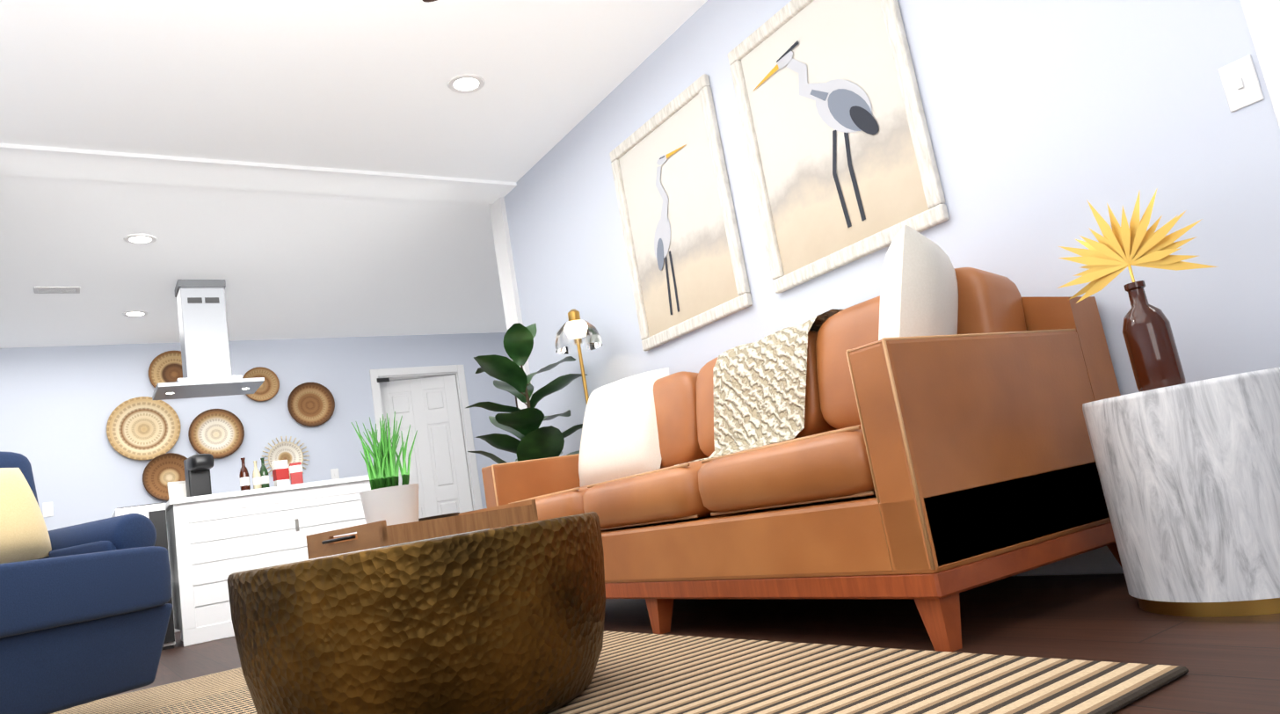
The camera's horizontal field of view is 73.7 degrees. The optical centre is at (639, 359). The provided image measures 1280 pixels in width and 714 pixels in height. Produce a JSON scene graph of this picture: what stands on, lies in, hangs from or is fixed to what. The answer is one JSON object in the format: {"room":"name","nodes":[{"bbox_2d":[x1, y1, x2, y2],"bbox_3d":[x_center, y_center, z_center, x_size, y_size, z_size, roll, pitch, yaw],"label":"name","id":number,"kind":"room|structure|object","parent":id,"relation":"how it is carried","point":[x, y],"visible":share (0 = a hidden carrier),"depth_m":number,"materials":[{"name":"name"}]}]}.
{"room":"living room and kitchen","nodes":[
{"label":"living room and kitchen","id":0,"kind":"room"},
{"bbox_2d":[0,143,516,203],"bbox_3d":[-2.195,-0.969,4.453,3.510,0.020,0.310,-3,-11,-34],"label":"header beam","id":1,"kind":"structure","parent":0,"point":[48,162],"depth_m":4.47,"materials":[{"name":"white paint"}]},
{"bbox_2d":[0,332,520,547],"bbox_3d":[-4.270,1.069,7.085,8.400,2.440,0.120,-3,-11,-34],"label":"wall","id":2,"kind":"structure","parent":0,"point":[59,405],"depth_m":7.44,"materials":[{"name":"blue paint"}]},
{"bbox_2d":[42,501,53,516],"bbox_3d":[-4.658,1.176,6.719,0.070,0.114,0.012,-3,-11,-34],"label":"light switch","id":3,"kind":"object","parent":2,"relation":"attached to","point":[47,509],"visible":0.9,"depth_m":6.72,"materials":[{"name":"white plastic"}]},
{"bbox_2d":[106,396,180,459],"bbox_3d":[-4.169,0.577,7.179,0.540,0.540,0.056,-3,-11,-34],"label":"hanging basket","id":4,"kind":"object","parent":2,"relation":"attached to","point":[143,428],"visible":0.96,"depth_m":7.18,"materials":[{"name":"beige wicker"}]},
{"bbox_2d":[142,452,187,501],"bbox_3d":[-3.962,0.986,7.194,0.400,0.400,0.066,-3,-11,-34],"label":"hanging basket","id":5,"kind":"object","parent":2,"relation":"attached to","point":[160,471],"visible":0.67,"depth_m":7.18,"materials":[{"name":"brown wicker"}]},
{"bbox_2d":[148,350,182,387],"bbox_3d":[-4.028,0.119,7.393,0.400,0.400,0.066,-3,-11,-34],"label":"hanging basket","id":6,"kind":"object","parent":2,"relation":"attached to","point":[165,367],"visible":0.56,"depth_m":7.38,"materials":[{"name":"brown wicker"}]},
{"bbox_2d":[188,408,244,458],"bbox_3d":[-3.702,0.646,7.466,0.440,0.440,0.056,-3,-11,-34],"label":"hanging basket","id":7,"kind":"object","parent":2,"relation":"attached to","point":[216,433],"visible":0.98,"depth_m":7.48,"materials":[{"name":"beige wicker"}]},
{"bbox_2d":[242,366,279,401],"bbox_3d":[-3.447,0.224,7.752,0.320,0.320,0.056,-3,-11,-34],"label":"hanging basket","id":8,"kind":"object","parent":2,"relation":"attached to","point":[268,389],"visible":0.69,"depth_m":7.78,"materials":[{"name":"brown wicker"}]},
{"bbox_2d":[261,436,309,479],"bbox_3d":[-3.209,0.889,7.735,0.405,0.404,0.036,-3,-11,-34],"label":"hanging basket","id":9,"kind":"object","parent":2,"relation":"attached to","point":[290,452],"visible":0.56,"depth_m":7.75,"materials":[{"name":"beige wicker"}]},
{"bbox_2d":[287,382,334,426],"bbox_3d":[-3.062,0.416,7.946,0.420,0.420,0.066,-3,-11,-34],"label":"hanging basket","id":10,"kind":"object","parent":2,"relation":"attached to","point":[310,403],"visible":1,"depth_m":7.96,"materials":[{"name":"brown wicker"}]},
{"bbox_2d":[330,468,339,479],"bbox_3d":[-2.837,1.069,7.947,0.070,0.114,0.012,-3,-11,-34],"label":"electrical outlet","id":11,"kind":"object","parent":2,"relation":"attached to","point":[334,473],"visible":0.71,"depth_m":7.95,"materials":[{"name":"white plastic"}]},
{"bbox_2d":[369,364,485,545],"bbox_3d":[-2.097,1.107,8.486,0.976,2.105,0.396,-6,-10,-19],"label":"door","id":12,"kind":"structure","parent":2,"relation":"attached to","point":[427,409],"depth_m":8.62,"materials":[{"name":"white wood"}]},
{"bbox_2d":[0,0,707,348],"bbox_3d":[-2.102,-1.155,3.681,8.800,0.060,11.950,-3,-11,-34],"label":"ceiling","id":13,"kind":"structure","parent":0,"point":[353,84],"depth_m":4.29,"materials":[{"name":"white paint"}]},
{"bbox_2d":[33,286,80,293],"bbox_3d":[-3.909,-0.469,5.730,0.260,0.010,0.140,-3,-11,-34],"label":"ceiling vent","id":14,"kind":"object","parent":13,"relation":"in","point":[56,289],"visible":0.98,"depth_m":5.72,"materials":[{"name":"white metal"}]},
{"bbox_2d":[122,310,148,317],"bbox_3d":[-3.845,-0.351,6.505,0.176,0.008,0.176,-3,-11,-34],"label":"recessed light","id":15,"kind":"object","parent":13,"relation":"in","point":[134,313],"visible":0.98,"depth_m":6.50,"materials":[{"name":"white"}]},
{"bbox_2d":[123,233,157,244],"bbox_3d":[-3.003,-0.724,5.133,0.176,0.008,0.176,-3,-11,-34],"label":"recessed light","id":16,"kind":"object","parent":13,"relation":"in","point":[140,239],"visible":1,"depth_m":5.12,"materials":[{"name":"white"}]},
{"bbox_2d":[152,279,264,399],"bbox_3d":[-3.089,-0.160,6.054,0.660,0.776,0.460,-3,-11,-34],"label":"range hood","id":17,"kind":"object","parent":13,"relation":"hanging from","point":[204,341],"visible":1,"depth_m":5.96,"materials":[{"name":"silver metal"}]},
{"bbox_2d":[422,0,437,2],"bbox_3d":[-0.790,-1.293,2.194,1.083,0.590,1.166,-3,-11,-34],"label":"fan","id":18,"kind":"object","parent":13,"relation":"hanging from","point":[426,1],"visible":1,"depth_m":2.93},
{"bbox_2d":[447,73,485,94],"bbox_3d":[-0.811,-1.288,3.988,0.176,0.008,0.176,-3,-11,-34],"label":"recessed light","id":19,"kind":"object","parent":13,"relation":"in","point":[464,83],"visible":1,"depth_m":3.98,"materials":[{"name":"white"}]},
{"bbox_2d":[385,377,426,382],"bbox_3d":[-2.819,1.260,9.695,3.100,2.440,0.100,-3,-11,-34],"label":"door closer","id":20,"kind":"structure","parent":0,"point":[403,379],"depth_m":9.94,"materials":[{"name":"silver metal"}]},
{"bbox_2d":[488,196,535,409],"bbox_3d":[-0.656,0.156,5.299,0.180,2.440,0.170,-3,-11,-34],"label":"column","id":21,"kind":"structure","parent":0,"point":[505,267],"depth_m":5.35,"materials":[{"name":"white paint"}]},
{"bbox_2d":[95,573,1279,713],"bbox_3d":[-1.690,1.277,3.273,8.800,0.060,11.950,-3,-11,-34],"label":"floor","id":22,"kind":"structure","parent":0,"point":[1232,664],"depth_m":1.94,"materials":[{"name":"brown wood"}]},
{"bbox_2d":[112,501,175,650],"bbox_3d":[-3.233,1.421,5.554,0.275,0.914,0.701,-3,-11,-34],"label":"range","id":23,"kind":"object","parent":22,"relation":"on","point":[155,513],"visible":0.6,"depth_m":5.41,"materials":[{"name":"white metal"}]},
{"bbox_2d":[166,479,381,646],"bbox_3d":[-2.573,1.406,6.029,1.276,0.880,0.762,-3,-11,-34],"label":"kitchen island","id":24,"kind":"object","parent":22,"relation":"on","point":[215,541],"depth_m":5.61,"materials":[{"name":"white wood"}]},
{"bbox_2d":[165,475,369,510],"bbox_3d":[-2.647,0.960,6.100,1.320,0.036,0.810,-3,-11,-34],"label":"island countertop","id":25,"kind":"structure","parent":24,"relation":"on","point":[362,478],"depth_m":5.71,"materials":[{"name":"white stone"}]},
{"bbox_2d":[167,480,186,499],"bbox_3d":[-3.228,0.934,5.989,0.018,0.170,0.140,-27,-19,38],"label":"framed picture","id":26,"kind":"object","parent":25,"relation":"on","point":[177,490],"visible":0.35,"depth_m":5.98,"materials":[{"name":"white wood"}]},
{"bbox_2d":[183,453,213,497],"bbox_3d":[-3.027,0.810,5.886,0.150,0.310,0.220,-1,-13,-44],"label":"coffee maker","id":27,"kind":"object","parent":25,"relation":"on","point":[197,474],"visible":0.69,"depth_m":5.86,"materials":[{"name":"black plastic"}]},
{"bbox_2d":[239,457,303,490],"bbox_3d":[-2.647,0.810,6.124,0.480,0.263,0.260,-3,-11,-34],"label":"boxes","id":28,"kind":"object","parent":25,"relation":"on","point":[280,475],"visible":0.69,"depth_m":6.13,"materials":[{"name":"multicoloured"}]},
{"bbox_2d":[239,457,251,490],"bbox_3d":[-2.805,0.818,6.054,0.065,0.250,0.065,-3,-11,-34],"label":"bottle","id":29,"kind":"object","parent":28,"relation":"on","point":[244,476],"depth_m":6.03,"materials":[{"name":"brown glass"}]},
{"bbox_2d":[251,460,261,490],"bbox_3d":[-2.717,0.822,6.050,0.055,0.212,0.055,-3,-11,-34],"label":"bottle","id":30,"kind":"object","parent":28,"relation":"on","point":[257,476],"depth_m":6.03,"materials":[{"name":"beige glass"}]},
{"bbox_2d":[258,457,269,490],"bbox_3d":[-2.701,0.820,6.134,0.062,0.238,0.062,-3,-11,-34],"label":"bottle","id":31,"kind":"object","parent":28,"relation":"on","point":[264,473],"depth_m":6.11,"materials":[{"name":"green glass"}]},
{"bbox_2d":[465,322,587,463],"bbox_3d":[-0.542,0.501,4.395,0.680,1.436,0.659,-3,-11,-34],"label":"plant","id":32,"kind":"object","parent":22,"relation":"on","point":[535,441],"visible":0.58,"depth_m":4.32,"materials":[{"name":"green plant"}]},
{"bbox_2d":[554,309,602,404],"bbox_3d":[-0.221,0.428,4.176,0.260,1.400,0.260,-3,-11,-34],"label":"floor lamp","id":33,"kind":"object","parent":22,"relation":"on","point":[575,334],"visible":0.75,"depth_m":4.21,"materials":[{"name":"gold metal"}]},
{"bbox_2d":[50,630,1188,713],"bbox_3d":[-0.954,0.910,2.053,2.230,0.011,3.310,-3,-11,-34],"label":"rug","id":34,"kind":"object","parent":22,"relation":"on","point":[645,673],"visible":0.54,"depth_m":1.66,"materials":[{"name":"fabric"}]},
{"bbox_2d":[0,450,172,713],"bbox_3d":[-2.070,0.700,2.527,0.920,0.918,0.920,-13,-10,19],"label":"armchair","id":35,"kind":"object","parent":34,"relation":"on","point":[85,610],"visible":1,"depth_m":2.53,"materials":[{"name":"blue fabric"}]},
{"bbox_2d":[0,466,53,591],"bbox_3d":[-2.099,0.494,2.592,0.150,0.350,0.560,-34,-12,16],"label":"pillow","id":36,"kind":"object","parent":35,"relation":"on","point":[25,535],"depth_m":2.73,"materials":[{"name":"beige fabric"}]},
{"bbox_2d":[227,511,605,713],"bbox_3d":[-0.471,0.605,1.946,0.820,0.385,0.820,-3,-11,-34],"label":"coffee table","id":37,"kind":"object","parent":34,"relation":"on","point":[507,620],"visible":1,"depth_m":1.60,"materials":[{"name":"gold metal"}]},
{"bbox_2d":[305,411,538,559],"bbox_3d":[-0.522,0.274,2.029,0.290,0.300,0.480,-17,-12,37],"label":"tray","id":38,"kind":"object","parent":37,"relation":"on","point":[390,506],"visible":1,"depth_m":1.91,"materials":[{"name":"brown wood"}]},
{"bbox_2d":[350,411,419,544],"bbox_3d":[-0.569,0.264,1.956,0.151,0.290,0.171,-17,-12,37],"label":"plant","id":39,"kind":"object","parent":38,"relation":"on","point":[389,501],"depth_m":1.93,"materials":[{"name":"green plant"}]},
{"bbox_2d":[481,225,1122,652],"bbox_3d":[0.312,0.353,2.925,0.894,0.963,2.220,-3,-11,-34],"label":"sofa","id":40,"kind":"object","parent":22,"relation":"on","point":[916,429],"visible":0.98,"depth_m":2.10,"materials":[{"name":"leather"}]},
{"bbox_2d":[577,367,670,489],"bbox_3d":[-0.070,0.298,3.672,0.500,0.500,0.160,-18,-34,41],"label":"pillow","id":41,"kind":"object","parent":40,"relation":"on","point":[622,434],"depth_m":3.58,"materials":[{"name":"beige fabric"}]},
{"bbox_2d":[673,308,883,467],"bbox_3d":[0.456,0.103,2.948,0.606,0.410,0.605,-3,-11,-34],"label":"throw","id":42,"kind":"object","parent":40,"relation":"on","point":[778,387],"depth_m":2.86,"materials":[{"name":"beige fabric"}]},
{"bbox_2d":[877,225,959,425],"bbox_3d":[0.741,-0.077,2.258,0.160,0.500,0.500,1,-3,29],"label":"pillow","id":43,"kind":"object","parent":40,"relation":"on","point":[920,289],"depth_m":2.07,"materials":[{"name":"beige fabric"}]},
{"bbox_2d":[1013,545,1123,575],"bbox_3d":[0.573,0.818,3.409,0.016,0.130,3.920,-3,-11,-34],"label":"baseboard","id":44,"kind":"structure","parent":22,"relation":"on","point":[1101,560],"depth_m":2.38,"materials":[{"name":"white"}]},
{"bbox_2d":[1082,367,1279,617],"bbox_3d":[1.197,0.278,1.807,0.344,0.452,0.390,-3,-11,-34],"label":"side table","id":45,"kind":"object","parent":22,"relation":"on","point":[1189,475],"visible":1,"depth_m":1.67,"materials":[{"name":"white stone"}]},
{"bbox_2d":[1057,189,1216,392],"bbox_3d":[1.105,-0.157,1.908,0.093,0.454,0.334,-3,-11,-34],"label":"vase","id":46,"kind":"object","parent":45,"relation":"on","point":[1110,255],"visible":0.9,"depth_m":1.88,"materials":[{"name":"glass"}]},
{"bbox_2d":[503,0,1279,456],"bbox_3d":[0.471,-0.322,3.587,0.120,2.440,4.040,-3,-11,-34],"label":"wall","id":47,"kind":"structure","parent":0,"point":[1049,121],"depth_m":2.50,"materials":[{"name":"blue paint"}]},
{"bbox_2d":[609,73,752,350],"bbox_3d":[0.154,-0.633,3.895,0.030,1.030,0.800,-3,-11,-34],"label":"picture","id":48,"kind":"object","parent":47,"relation":"attached to","point":[686,262],"visible":0.98,"depth_m":3.85,"materials":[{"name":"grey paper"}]},
{"bbox_2d":[727,0,949,293],"bbox_3d":[0.670,-0.852,3.110,0.030,1.030,0.810,-3,-11,-34],"label":"picture","id":49,"kind":"object","parent":47,"relation":"attached to","point":[842,161],"visible":0.98,"depth_m":3.08,"materials":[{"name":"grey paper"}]},
{"bbox_2d":[1218,54,1264,112],"bbox_3d":[1.424,-0.655,2.027,0.012,0.114,0.070,-3,-11,-34],"label":"light switch","id":50,"kind":"object","parent":47,"relation":"attached to","point":[1240,83],"visible":1,"depth_m":2.02,"materials":[{"name":"white plastic"}]},
{"bbox_2d":[1240,0,1279,128],"bbox_3d":[1.887,-0.738,1.451,0.156,2.085,1.370,-3,-11,-34],"label":"door frame","id":51,"kind":"structure","parent":47,"relation":"attached to","point":[1262,18],"depth_m":1.97,"materials":[{"name":"white"}]}
]}

